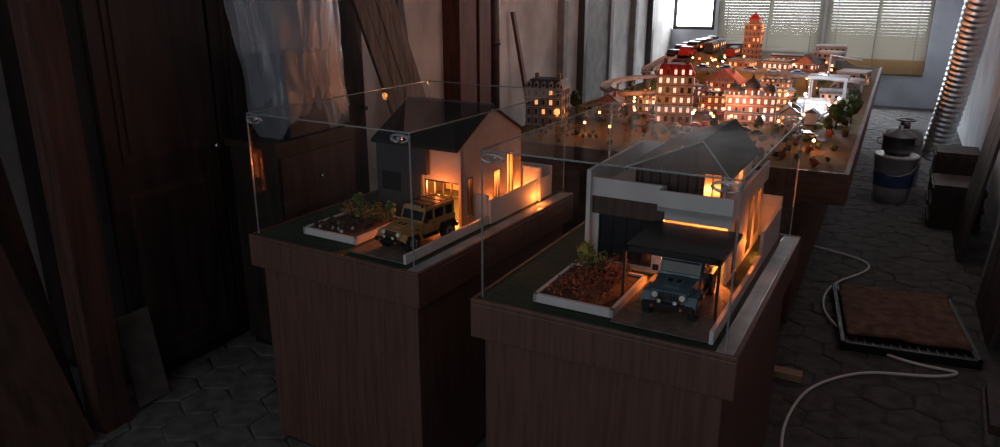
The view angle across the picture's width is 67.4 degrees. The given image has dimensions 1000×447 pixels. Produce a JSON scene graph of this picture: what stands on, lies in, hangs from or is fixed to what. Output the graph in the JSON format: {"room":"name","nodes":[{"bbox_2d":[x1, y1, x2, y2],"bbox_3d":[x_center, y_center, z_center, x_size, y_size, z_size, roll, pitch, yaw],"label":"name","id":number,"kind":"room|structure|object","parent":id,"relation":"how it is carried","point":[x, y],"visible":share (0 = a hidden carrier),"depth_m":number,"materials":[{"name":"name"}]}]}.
{"room":"studio","nodes":[
{"label":"studio","id":0,"kind":"room"},
{"bbox_2d":[0,0,674,356],"bbox_3d":[-0.473,-1.693,6.110,0.100,3.100,14.050,9,20,26],"label":"wall","id":1,"kind":"structure","parent":0,"point":[537,20],"depth_m":7.14,"materials":[{"name":"paint"}]},
{"bbox_2d":[442,0,490,102],"bbox_3d":[-0.254,-1.784,6.228,0.160,3.000,0.600,9,20,26],"label":"wooden post","id":2,"kind":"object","parent":1,"relation":"attached to","point":[466,23],"depth_m":6.17,"materials":[{"name":"brown wood"}]},
{"bbox_2d":[491,0,500,108],"bbox_3d":[-0.047,-1.905,6.609,0.110,3.000,0.110,9,20,26],"label":"pipe","id":3,"kind":"object","parent":1,"relation":"attached to","point":[495,4],"visible":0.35,"depth_m":6.69,"materials":[{"name":"brown metal"}]},
{"bbox_2d":[556,0,655,104],"bbox_3d":[1.435,-2.804,9.417,0.080,3.000,3.400,9,20,26],"label":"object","id":4,"kind":"structure","parent":1,"relation":"attached to","point":[595,17],"depth_m":9.05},
{"bbox_2d":[69,105,999,446],"bbox_3d":[1.335,0.040,5.611,4.105,0.103,13.971,9,20,26],"label":"floor","id":5,"kind":"structure","parent":0,"point":[226,396],"depth_m":3.43,"materials":[{"name":"concrete"}]},
{"bbox_2d":[0,157,85,416],"bbox_3d":[-1.956,-0.005,2.804,0.420,1.708,0.320,9,20,26],"label":"panel","id":6,"kind":"object","parent":5,"relation":"on","point":[14,242],"visible":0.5,"depth_m":2.93,"materials":[{"name":"brown wood"}]},
{"bbox_2d":[0,244,94,446],"bbox_3d":[-2.023,-0.137,2.396,0.840,2.252,0.533,3,18,10],"label":"panel","id":7,"kind":"object","parent":5,"relation":"on","point":[39,407],"visible":1,"depth_m":2.73,"materials":[{"name":"brown wood"}]},
{"bbox_2d":[7,0,131,434],"bbox_3d":[-1.575,-0.568,2.594,0.100,2.900,0.120,9,20,26],"label":"timber post","id":8,"kind":"object","parent":5,"relation":"on","point":[38,27],"visible":0.89,"depth_m":2.72,"materials":[{"name":"brown wood"}]},
{"bbox_2d":[115,306,169,407],"bbox_3d":[-1.502,0.561,3.152,0.075,0.392,0.150,9,20,26],"label":"leaning board","id":9,"kind":"object","parent":5,"relation":"on","point":[135,331],"visible":0.93,"depth_m":3.14,"materials":[{"name":"wood"}]},
{"bbox_2d":[0,0,297,385],"bbox_3d":[-1.520,-0.472,3.541,0.595,2.140,1.180,9,20,26],"label":"door","id":10,"kind":"structure","parent":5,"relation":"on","point":[161,85],"depth_m":3.22,"materials":[{"name":"brown wood"}]},
{"bbox_2d":[224,123,357,345],"bbox_3d":[-0.976,0.050,3.731,0.320,1.030,0.580,9,20,26],"label":"base cabinet","id":11,"kind":"object","parent":5,"relation":"on","point":[277,180],"visible":0.35,"depth_m":3.48,"materials":[{"name":"brown wood"}]},
{"bbox_2d":[248,47,343,137],"bbox_3d":[-0.973,-0.810,3.448,0.404,0.880,0.552,9,20,26],"label":"box","id":12,"kind":"object","parent":11,"relation":"on","point":[282,78],"visible":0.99,"depth_m":3.43,"materials":[{"name":"plastic"}]},
{"bbox_2d":[295,0,369,193],"bbox_3d":[-1.132,-0.815,4.284,0.535,2.340,0.580,9,20,26],"label":"wardrobe","id":13,"kind":"object","parent":5,"relation":"on","point":[333,24],"visible":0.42,"depth_m":4.23,"materials":[{"name":"brown wood"}]},
{"bbox_2d":[351,0,425,115],"bbox_3d":[-0.633,-1.019,4.331,0.071,2.694,1.373,12,21,34],"label":"planks","id":14,"kind":"object","parent":5,"relation":"on","point":[380,22],"visible":0.44,"depth_m":4.32,"materials":[{"name":"brown wood"}]},
{"bbox_2d":[396,0,407,37],"bbox_3d":[-0.697,-1.167,5.401,0.349,2.315,0.147,-4,18,-12],"label":"planks","id":15,"kind":"object","parent":5,"relation":"on","point":[400,4],"visible":0.02,"depth_m":5.34,"materials":[{"name":"brown wood"}]},
{"bbox_2d":[249,188,572,446],"bbox_3d":[-0.294,0.305,3.063,0.758,0.951,1.101,10,20,29],"label":"pedestal","id":16,"kind":"object","parent":5,"relation":"on","point":[371,348],"visible":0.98,"depth_m":2.64,"materials":[{"name":"brown wood"}]},
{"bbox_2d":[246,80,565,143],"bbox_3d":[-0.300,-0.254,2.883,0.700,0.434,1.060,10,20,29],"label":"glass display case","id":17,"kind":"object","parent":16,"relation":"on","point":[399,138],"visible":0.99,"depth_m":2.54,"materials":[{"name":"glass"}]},
{"bbox_2d":[375,194,457,252],"bbox_3d":[-0.281,-0.002,2.573,0.141,0.139,0.302,13,22,35],"label":"car","id":18,"kind":"object","parent":16,"relation":"on","point":[422,218],"visible":0.94,"depth_m":2.54,"materials":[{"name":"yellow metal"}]},
{"bbox_2d":[371,96,551,264],"bbox_3d":[-0.227,-0.236,2.836,0.467,0.427,0.996,10,20,29],"label":"house","id":19,"kind":"object","parent":16,"relation":"on","point":[435,159],"visible":0.94,"depth_m":2.81,"materials":[{"name":"plastic"}]},
{"bbox_2d":[510,11,526,103],"bbox_3d":[0.246,-1.289,7.208,0.310,1.449,0.058,-3,18,-8],"label":"wooden-handled tool","id":20,"kind":"object","parent":5,"relation":"on","point":[513,14],"visible":0.5,"depth_m":7.08,"materials":[{"name":"brown wood"}]},
{"bbox_2d":[470,221,800,446],"bbox_3d":[0.491,0.481,2.511,0.747,0.952,1.035,10,20,27],"label":"pedestal","id":21,"kind":"object","parent":5,"relation":"on","point":[559,373],"visible":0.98,"depth_m":2.09,"materials":[{"name":"brown wood"}]},
{"bbox_2d":[481,101,804,349],"bbox_3d":[0.486,-0.075,2.333,0.690,0.429,0.997,10,20,27],"label":"glass display case","id":22,"kind":"object","parent":21,"relation":"on","point":[725,187],"visible":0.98,"depth_m":1.98,"materials":[{"name":"glass"}]},
{"bbox_2d":[584,118,782,344],"bbox_3d":[0.521,-0.069,2.313,0.536,0.428,0.949,10,20,27],"label":"house","id":23,"kind":"object","parent":21,"relation":"on","point":[643,217],"visible":0.97,"depth_m":2.25,"materials":[{"name":"white plastic"}]},
{"bbox_2d":[640,257,717,321],"bbox_3d":[0.505,0.149,2.083,0.153,0.152,0.328,9,20,25],"label":"car","id":24,"kind":"object","parent":23,"relation":"on","point":[680,286],"visible":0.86,"depth_m":2.00,"materials":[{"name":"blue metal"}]},
{"bbox_2d":[521,12,881,323],"bbox_3d":[1.985,-0.945,6.167,1.908,1.438,5.286,9,20,26],"label":"city","id":25,"kind":"object","parent":5,"relation":"on","point":[835,96],"visible":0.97,"depth_m":4.64,"materials":[{"name":"brown wood"}]},
{"bbox_2d":[773,365,802,382],"bbox_3d":[1.300,0.680,3.389,0.120,0.032,0.060,9,20,27],"label":"wood block","id":26,"kind":"object","parent":5,"relation":"on","point":[780,372],"visible":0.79,"depth_m":3.37,"materials":[{"name":"brown wood"}]},
{"bbox_2d":[780,245,957,446],"bbox_3d":[1.785,0.593,3.684,0.758,0.012,3.193,6,19,19],"label":"cable","id":27,"kind":"object","parent":5,"relation":"on","point":[955,373],"visible":0.91,"depth_m":3.40,"materials":[{"name":"white plastic"}]},
{"bbox_2d":[873,150,919,203],"bbox_3d":[3.207,-0.375,6.116,0.330,0.385,0.359,9,20,26],"label":"paint bucket","id":28,"kind":"object","parent":5,"relation":"on","point":[893,176],"visible":0.86,"depth_m":6.02,"materials":[{"name":"metal"}]},
{"bbox_2d":[877,125,921,155],"bbox_3d":[3.213,-0.675,6.034,0.258,0.235,0.258,-8,19,-24],"label":"metal pot","id":29,"kind":"object","parent":28,"relation":"on","point":[900,141],"visible":1,"depth_m":5.96,"materials":[{"name":"metal"}]},
{"bbox_2d":[881,118,923,186],"bbox_3d":[3.534,-0.632,6.606,0.320,0.577,0.320,9,20,26],"label":"gas cylinder","id":30,"kind":"object","parent":5,"relation":"on","point":[906,123],"visible":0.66,"depth_m":6.49,"materials":[{"name":"metal"}]},
{"bbox_2d":[831,283,982,369],"bbox_3d":[2.073,0.510,3.902,0.600,0.041,0.800,6,19,19],"label":"tray","id":31,"kind":"object","parent":5,"relation":"on","point":[870,345],"visible":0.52,"depth_m":3.60,"materials":[{"name":"black metal"}]},
{"bbox_2d":[839,283,972,351],"bbox_3d":[2.082,0.472,3.909,0.550,0.023,0.672,6,19,19],"label":"door mat","id":32,"kind":"object","parent":31,"relation":"on","point":[911,317],"visible":1,"depth_m":3.86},
{"bbox_2d":[925,144,987,232],"bbox_3d":[3.486,-0.292,5.750,0.340,0.450,0.945,9,20,26],"label":"wooden crate","id":33,"kind":"object","parent":5,"relation":"on","point":[951,171],"visible":0.77,"depth_m":5.49,"materials":[{"name":"brown wood"}]},
{"bbox_2d":[921,0,997,160],"bbox_3d":[4.063,-1.418,6.557,0.285,1.903,0.931,4,18,14],"label":"air duct","id":34,"kind":"object","parent":5,"relation":"on","point":[975,20],"visible":0.94,"depth_m":6.62,"materials":[{"name":"silver metal"}]},
{"bbox_2d":[952,97,999,259],"bbox_3d":[3.215,-0.443,4.942,0.223,1.423,0.886,9,20,26],"label":"leaning boards","id":35,"kind":"object","parent":5,"relation":"on","point":[990,149],"visible":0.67,"depth_m":4.89,"materials":[{"name":"brown wood"}]},
{"bbox_2d":[975,226,999,348],"bbox_3d":[2.630,-0.034,3.810,0.184,1.387,0.911,9,20,26],"label":"leaning boards","id":36,"kind":"object","parent":5,"relation":"on","point":[987,303],"visible":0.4,"depth_m":3.89,"materials":[{"name":"brown wood"}]},
{"bbox_2d":[980,382,999,446],"bbox_3d":[2.050,0.776,2.999,0.200,0.086,0.400,10,20,28],"label":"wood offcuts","id":37,"kind":"object","parent":5,"relation":"on","point":[990,396],"visible":1,"depth_m":2.98,"materials":[{"name":"brown wood"}]},
{"bbox_2d":[982,213,999,277],"bbox_3d":[2.958,-0.744,4.129,0.062,2.304,0.207,-6,19,-19],"label":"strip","id":38,"kind":"object","parent":5,"relation":"on","point":[998,220],"visible":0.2,"depth_m":4.45,"materials":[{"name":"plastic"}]},
{"bbox_2d":[670,0,964,108],"bbox_3d":[4.586,-3.289,11.096,4.070,3.100,0.100,9,20,26],"label":"wall","id":39,"kind":"structure","parent":0,"point":[923,92],"depth_m":10.67,"materials":[{"name":"paint"}]},
{"bbox_2d":[673,0,935,71],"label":"window","id":40,"kind":"structure","parent":39,"relation":"in","point":[675,26],"depth_m":11.91,"materials":[{"name":"white glass"}]},
{"bbox_2d":[717,0,825,52],"bbox_3d":[4.070,-3.412,11.232,1.520,1.790,0.057,9,20,26],"label":"blind","id":41,"kind":"object","parent":40,"relation":"attached to","point":[807,16],"visible":0.7,"depth_m":11.29,"materials":[{"name":"beige plastic"}]},
{"bbox_2d":[823,0,934,76],"bbox_3d":[5.380,-3.115,10.615,1.350,1.980,0.057,9,20,26],"label":"blind","id":42,"kind":"object","parent":40,"relation":"attached to","point":[874,39],"visible":0.76,"depth_m":10.70,"materials":[{"name":"beige plastic"}]},
{"bbox_2d":[957,0,999,235],"bbox_3d":[3.230,-1.109,4.284,0.106,3.100,14.050,9,20,26],"label":"wall","id":43,"kind":"structure","parent":0,"point":[984,95],"depth_m":6.94,"materials":[{"name":"paint"}]}
]}

